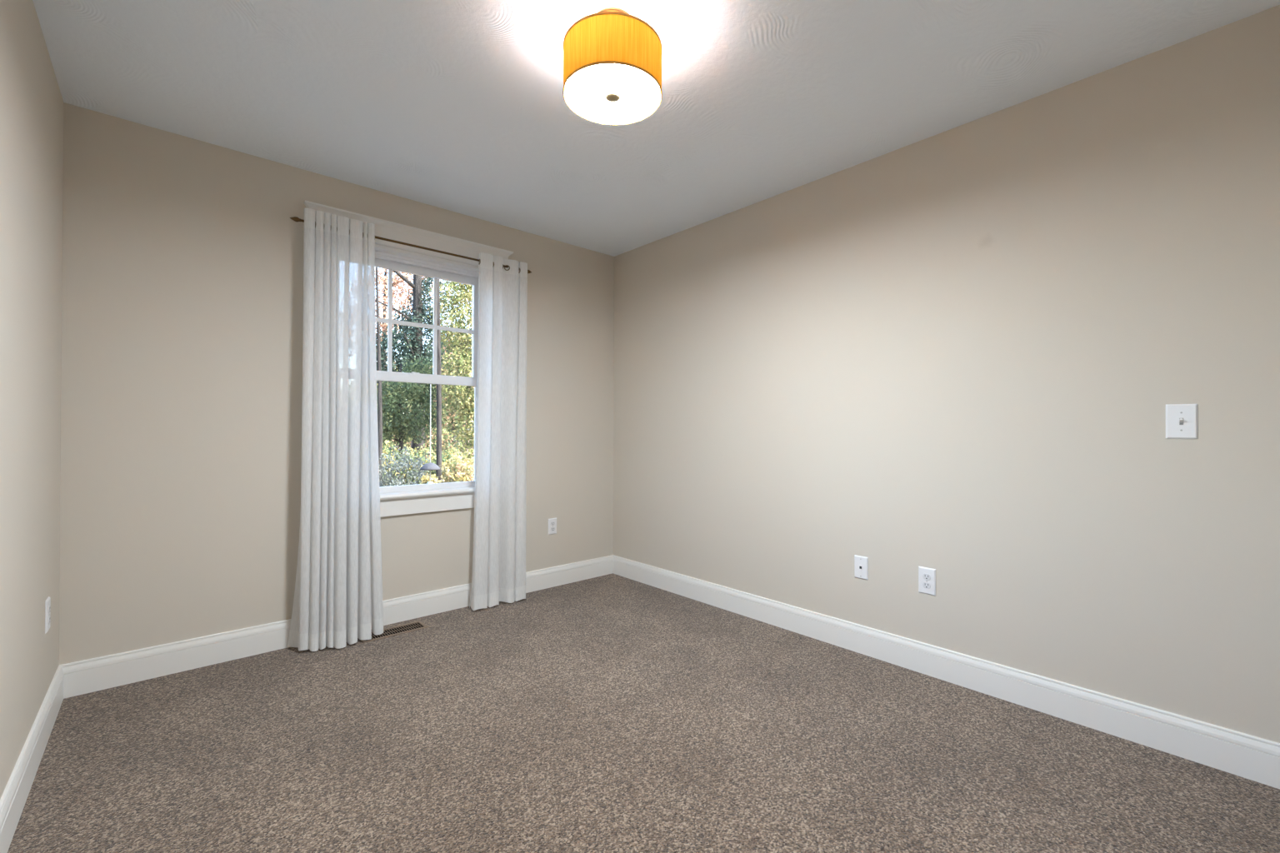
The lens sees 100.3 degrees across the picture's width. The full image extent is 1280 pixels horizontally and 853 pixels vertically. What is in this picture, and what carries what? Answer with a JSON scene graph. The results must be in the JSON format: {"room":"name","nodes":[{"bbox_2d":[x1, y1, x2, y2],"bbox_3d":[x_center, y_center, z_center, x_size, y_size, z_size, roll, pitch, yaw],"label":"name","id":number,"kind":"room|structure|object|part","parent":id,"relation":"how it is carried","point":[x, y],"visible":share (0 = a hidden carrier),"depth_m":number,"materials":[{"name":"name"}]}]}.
{"room":"empty bedroom","nodes":[
{"label":"empty bedroom","id":0,"kind":"room"},
{"bbox_2d":[0,0,63,799],"bbox_3d":[-1.177,-0.088,0.733,0.160,2.790,3.750,0,0,-42],"label":"wall","id":1,"kind":"structure","parent":0,"point":[32,102],"depth_m":1.64,"materials":[{"name":"beige paint"}]},
{"bbox_2d":[0,665,63,852],"bbox_3d":[-1.115,1.039,0.785,0.015,0.136,3.750,0,0,-42],"label":"baseboard","id":2,"kind":"structure","parent":1,"relation":"attached to","point":[12,801],"depth_m":1.61,"materials":[{"name":"white"}]},
{"bbox_2d":[45,596,50,634],"bbox_3d":[-2.152,0.685,1.941,0.008,0.117,0.072,0,0,-42],"label":"power outlet","id":3,"kind":"object","parent":1,"relation":"attached to","point":[47,603],"visible":1,"depth_m":1.92,"materials":[{"name":"white plastic"}]},
{"bbox_2d":[59,102,614,664],"bbox_3d":[-1.339,-0.077,3.211,3.224,2.790,0.160,0,0,-42],"label":"wall","id":4,"kind":"structure","parent":0,"point":[182,288],"depth_m":2.52,"materials":[{"name":"beige paint"}]},
{"bbox_2d":[60,555,613,699],"bbox_3d":[-1.284,1.050,3.140,2.904,0.136,0.015,0,0,-42],"label":"baseboard","id":5,"kind":"structure","parent":4,"relation":"attached to","point":[92,675],"depth_m":2.54,"materials":[{"name":"white"}]},
{"bbox_2d":[303,200,513,517],"bbox_3d":[-1.338,-0.321,3.181,1.173,1.656,0.206,0,0,-42],"label":"window","id":6,"kind":"structure","parent":4,"relation":"in","point":[419,498],"depth_m":3.20,"materials":[{"name":"white wood"}]},
{"bbox_2d":[289,216,531,273],"bbox_3d":[-1.242,-1.026,3.108,1.359,0.060,0.085,0,0,-42],"label":"curtain rod","id":7,"kind":"object","parent":6,"relation":"attached to","point":[297,219],"visible":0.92,"depth_m":3.05,"materials":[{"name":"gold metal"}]},
{"bbox_2d":[287,208,383,651],"bbox_3d":[-1.540,0.009,2.753,0.432,2.197,0.193,0,0,-42],"label":"sheer curtain","id":8,"kind":"object","parent":7,"relation":"hanging from","point":[337,601],"visible":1,"depth_m":2.72,"materials":[{"name":"white fabric"}]},
{"bbox_2d":[469,252,528,610],"bbox_3d":[-0.880,0.021,3.370,0.386,2.184,0.105,0,0,-42],"label":"sheer curtain","id":9,"kind":"object","parent":7,"relation":"hanging from","point":[500,497],"visible":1,"depth_m":3.36,"materials":[{"name":"white fabric"}]},
{"bbox_3d":[-1.371,-0.306,3.217,0.909,1.389,0.088,0,0,-42],"label":"frame","id":10,"kind":"part","parent":6,"relation":"part of","materials":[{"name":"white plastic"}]},
{"bbox_3d":[-1.380,-0.634,3.230,0.877,0.696,0.038,0,0,-42],"label":"sash","id":11,"kind":"part","parent":6,"relation":"part of","materials":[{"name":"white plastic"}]},
{"bbox_3d":[-1.359,0.035,3.201,0.877,0.690,0.032,0,0,-42],"label":"sash","id":12,"kind":"part","parent":6,"relation":"part of","materials":[{"name":"white plastic"}]},
{"bbox_3d":[-1.290,-1.066,3.134,1.125,0.095,0.022,0,0,-42],"label":"head casing","id":13,"kind":"part","parent":6,"relation":"part of","materials":[{"name":"white wood"}]},
{"bbox_2d":[548,518,556,534],"bbox_3d":[-0.613,0.701,3.746,0.070,0.112,0.008,0,0,-42],"label":"power outlet","id":14,"kind":"object","parent":4,"relation":"attached to","point":[552,522],"visible":1,"depth_m":3.74,"materials":[{"name":"white plastic"}]},
{"bbox_2d":[7,573,1279,852],"bbox_3d":[-0.040,1.216,1.748,2.904,0.200,3.750,0,0,-42],"label":"floor","id":15,"kind":"structure","parent":0,"point":[610,713],"depth_m":1.80,"materials":[{"name":"brown carpet"}]},
{"bbox_2d":[360,620,428,643],"bbox_3d":[-1.343,1.210,2.905,0.333,0.195,0.130,0,0,-42],"label":"floor vent","id":16,"kind":"object","parent":15,"relation":"in","point":[393,631],"visible":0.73,"depth_m":2.94,"materials":[{"name":"brown metal"}]},
{"bbox_2d":[370,623,421,639],"bbox_3d":[-1.343,1.115,2.906,0.297,0.003,0.098,0,0,-42],"label":"grille","id":17,"kind":"object","parent":16,"relation":"attached to","point":[393,629],"depth_m":2.93,"materials":[{"name":"brown metal"}]},
{"bbox_2d":[32,0,1279,256],"bbox_3d":[-0.031,-1.399,1.760,2.904,0.150,3.750,0,0,-42],"label":"ceiling","id":18,"kind":"structure","parent":0,"point":[457,106],"depth_m":2.05,"materials":[{"name":"white paint"}]},
{"bbox_2d":[562,7,662,124],"bbox_3d":[-0.089,-1.200,1.751,0.324,0.249,0.324,0,0,-42],"label":"ceiling light","id":19,"kind":"object","parent":18,"relation":"attached to","point":[612,57],"visible":1,"depth_m":1.65,"materials":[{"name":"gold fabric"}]},
{"bbox_3d":[-0.089,-1.084,1.750,0.324,0.007,0.324,0,0,-42],"label":"shade trim","id":20,"kind":"part","parent":19,"relation":"part of","materials":[{"name":"brown metal"}]},
{"bbox_2d":[564,64,660,123],"bbox_3d":[-0.089,-1.085,1.750,0.313,0.007,0.313,0,0,-42],"label":"diffuser","id":21,"kind":"object","parent":19,"relation":"attached to","point":[598,93],"depth_m":1.73,"materials":[{"name":"white glass"}]},
{"bbox_3d":[-0.089,-1.232,1.751,0.324,0.007,0.324,0,0,-42],"label":"shade trim","id":22,"kind":"part","parent":19,"relation":"part of","materials":[{"name":"yellow fabric"}]},
{"bbox_2d":[613,5,1279,743],"bbox_3d":[1.106,-0.071,2.775,0.160,2.790,3.750,0,0,-42],"label":"wall","id":23,"kind":"structure","parent":0,"point":[961,352],"depth_m":2.18,"materials":[{"name":"beige paint"}]},
{"bbox_2d":[854,555,868,580],"bbox_3d":[1.098,0.701,2.652,0.008,0.113,0.070,0,0,-42],"label":"phone jack","id":24,"kind":"object","parent":23,"relation":"attached to","point":[861,563],"visible":1,"depth_m":2.65,"materials":[{"name":"white plastic"}]},
{"bbox_2d":[918,566,935,595],"bbox_3d":[1.302,0.702,2.423,0.008,0.120,0.074,0,0,-42],"label":"power outlet","id":25,"kind":"object","parent":23,"relation":"attached to","point":[927,577],"visible":1,"depth_m":2.42,"materials":[{"name":"white plastic"}]},
{"bbox_2d":[922,573,930,580],"bbox_3d":[1.301,0.682,2.422,0.003,0.028,0.034,0,0,-42],"label":"receptacle","id":26,"kind":"object","parent":25,"relation":"attached to","point":[926,577],"depth_m":2.42,"materials":[{"name":"white plastic"}]},
{"bbox_2d":[922,582,930,589],"bbox_3d":[1.301,0.721,2.422,0.003,0.028,0.034,0,0,-42],"label":"receptacle","id":27,"kind":"object","parent":25,"relation":"attached to","point":[925,585],"depth_m":2.42,"materials":[{"name":"white plastic"}]},
{"bbox_2d":[612,555,1279,789],"bbox_3d":[1.037,1.055,2.711,0.015,0.136,3.750,0,0,-42],"label":"baseboard","id":28,"kind":"structure","parent":23,"relation":"attached to","point":[1257,759],"depth_m":2.17,"materials":[{"name":"white"}]},
{"bbox_2d":[1165,404,1197,439],"bbox_3d":[1.843,-0.017,1.817,0.019,0.119,0.078,0,0,-42],"label":"light switch","id":29,"kind":"object","parent":23,"relation":"attached to","point":[1181,419],"visible":1,"depth_m":1.82,"materials":[{"name":"white plastic"}]},
{"label":"outside","id":30,"kind":"structure","parent":0,"visible":0},
{"bbox_2d":[395,436,474,481],"bbox_3d":[-12.761,1.829,33.135,140.000,0.001,180.000,0,0,-42],"label":"ground","id":31,"kind":"structure","parent":30,"point":[427,437],"depth_m":43.70,"materials":[{"name":"green plant"}]},
{"bbox_2d":[375,267,382,484],"bbox_3d":[-3.854,-1.067,7.224,1.568,5.598,1.376,0,0,-42],"label":"tree","id":32,"kind":"object","parent":31,"relation":"on","point":[378,342],"visible":0.02,"depth_m":7.30,"materials":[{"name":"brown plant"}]},
{"bbox_2d":[376,367,411,452],"bbox_3d":[-11.507,-0.516,23.513,3.742,4.610,3.165,0,0,-42],"label":"tree","id":33,"kind":"object","parent":31,"relation":"on","point":[397,367],"visible":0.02,"depth_m":23.48,"materials":[{"name":"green plant"}]},
{"bbox_2d":[378,444,431,486],"bbox_3d":[-3.001,0.974,6.477,0.982,1.516,0.759,0,0,-24],"label":"shrub","id":34,"kind":"object","parent":31,"relation":"on","point":[398,482],"visible":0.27,"depth_m":6.48,"materials":[{"name":"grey plant"}]},
{"bbox_2d":[375,267,441,437],"bbox_3d":[-7.949,-2.236,16.769,3.562,8.002,2.525,0,0,-42],"label":"tree","id":35,"kind":"object","parent":31,"relation":"on","point":[383,280],"visible":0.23,"depth_m":16.56,"materials":[{"name":"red plant"}]},
{"bbox_2d":[375,270,448,482],"bbox_3d":[-5.771,-2.995,13.366,2.688,9.503,1.750,0,0,-42],"label":"tree","id":36,"kind":"object","parent":31,"relation":"on","point":[412,346],"visible":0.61,"depth_m":13.18,"materials":[{"name":"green plant"}]},
{"bbox_2d":[376,355,449,482],"bbox_3d":[-4.914,0.132,10.566,2.203,3.224,1.467,0,0,-27],"label":"tree","id":37,"kind":"object","parent":31,"relation":"on","point":[397,427],"visible":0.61,"depth_m":10.47,"materials":[{"name":"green plant"}]},
{"bbox_2d":[382,424,464,479],"bbox_3d":[-6.309,0.824,14.248,3.451,1.869,1.253,0,0,-42],"label":"shrub","id":38,"kind":"object","parent":31,"relation":"on","point":[445,444],"visible":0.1,"depth_m":14.74,"materials":[{"name":"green plant"}]},
{"bbox_2d":[382,440,468,485],"bbox_3d":[-3.687,0.976,8.677,1.803,1.528,0.884,0,0,-42],"label":"shrub","id":39,"kind":"object","parent":31,"relation":"on","point":[448,456],"visible":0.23,"depth_m":8.57,"materials":[{"name":"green plant"}]},
{"bbox_2d":[420,384,439,484],"bbox_3d":[-2.226,0.638,5.663,0.200,2.180,0.200,0,0,-42],"label":"pole","id":40,"kind":"object","parent":31,"relation":"on","point":[430,467],"visible":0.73,"depth_m":5.64,"materials":[{"name":"grey metal"}]},
{"bbox_2d":[420,474,441,484],"bbox_3d":[-2.353,1.124,5.984,0.240,1.216,0.220,0,0,-42],"label":"shrub","id":41,"kind":"object","parent":31,"relation":"on","point":[424,480],"visible":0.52,"depth_m":5.95,"materials":[{"name":"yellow plant"}]},
{"bbox_2d":[435,279,441,480],"bbox_3d":[-3.040,-2.298,8.275,0.908,8.072,0.871,0,0,-42],"label":"tree","id":42,"kind":"object","parent":31,"relation":"on","point":[438,472],"visible":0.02,"depth_m":8.20,"materials":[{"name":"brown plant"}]},
{"bbox_2d":[403,335,474,469],"bbox_3d":[-6.425,-0.759,17.552,3.127,5.065,2.381,0,0,-42],"label":"tree","id":43,"kind":"object","parent":31,"relation":"on","point":[445,374],"visible":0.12,"depth_m":17.28,"materials":[{"name":"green plant"}]},
{"bbox_2d":[424,346,474,448],"bbox_3d":[-9.872,-1.488,27.670,3.816,6.604,3.215,0,0,-42],"label":"tree","id":44,"kind":"object","parent":31,"relation":"on","point":[444,347],"visible":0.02,"depth_m":27.49,"materials":[{"name":"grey plant"}]},
{"bbox_2d":[426,280,474,465],"bbox_3d":[-3.042,-1.061,10.236,1.820,5.622,1.986,0,0,0],"label":"tree","id":45,"kind":"object","parent":31,"relation":"on","point":[464,397],"visible":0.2,"depth_m":9.77,"materials":[{"name":"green plant"}]},
{"bbox_2d":[439,453,474,483],"bbox_3d":[-2.564,1.058,7.807,0.572,1.362,0.819,0,0,35],"label":"shrub","id":46,"kind":"object","parent":31,"relation":"on","point":[467,475],"visible":0.36,"depth_m":7.62,"materials":[{"name":"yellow plant"}]}
]}

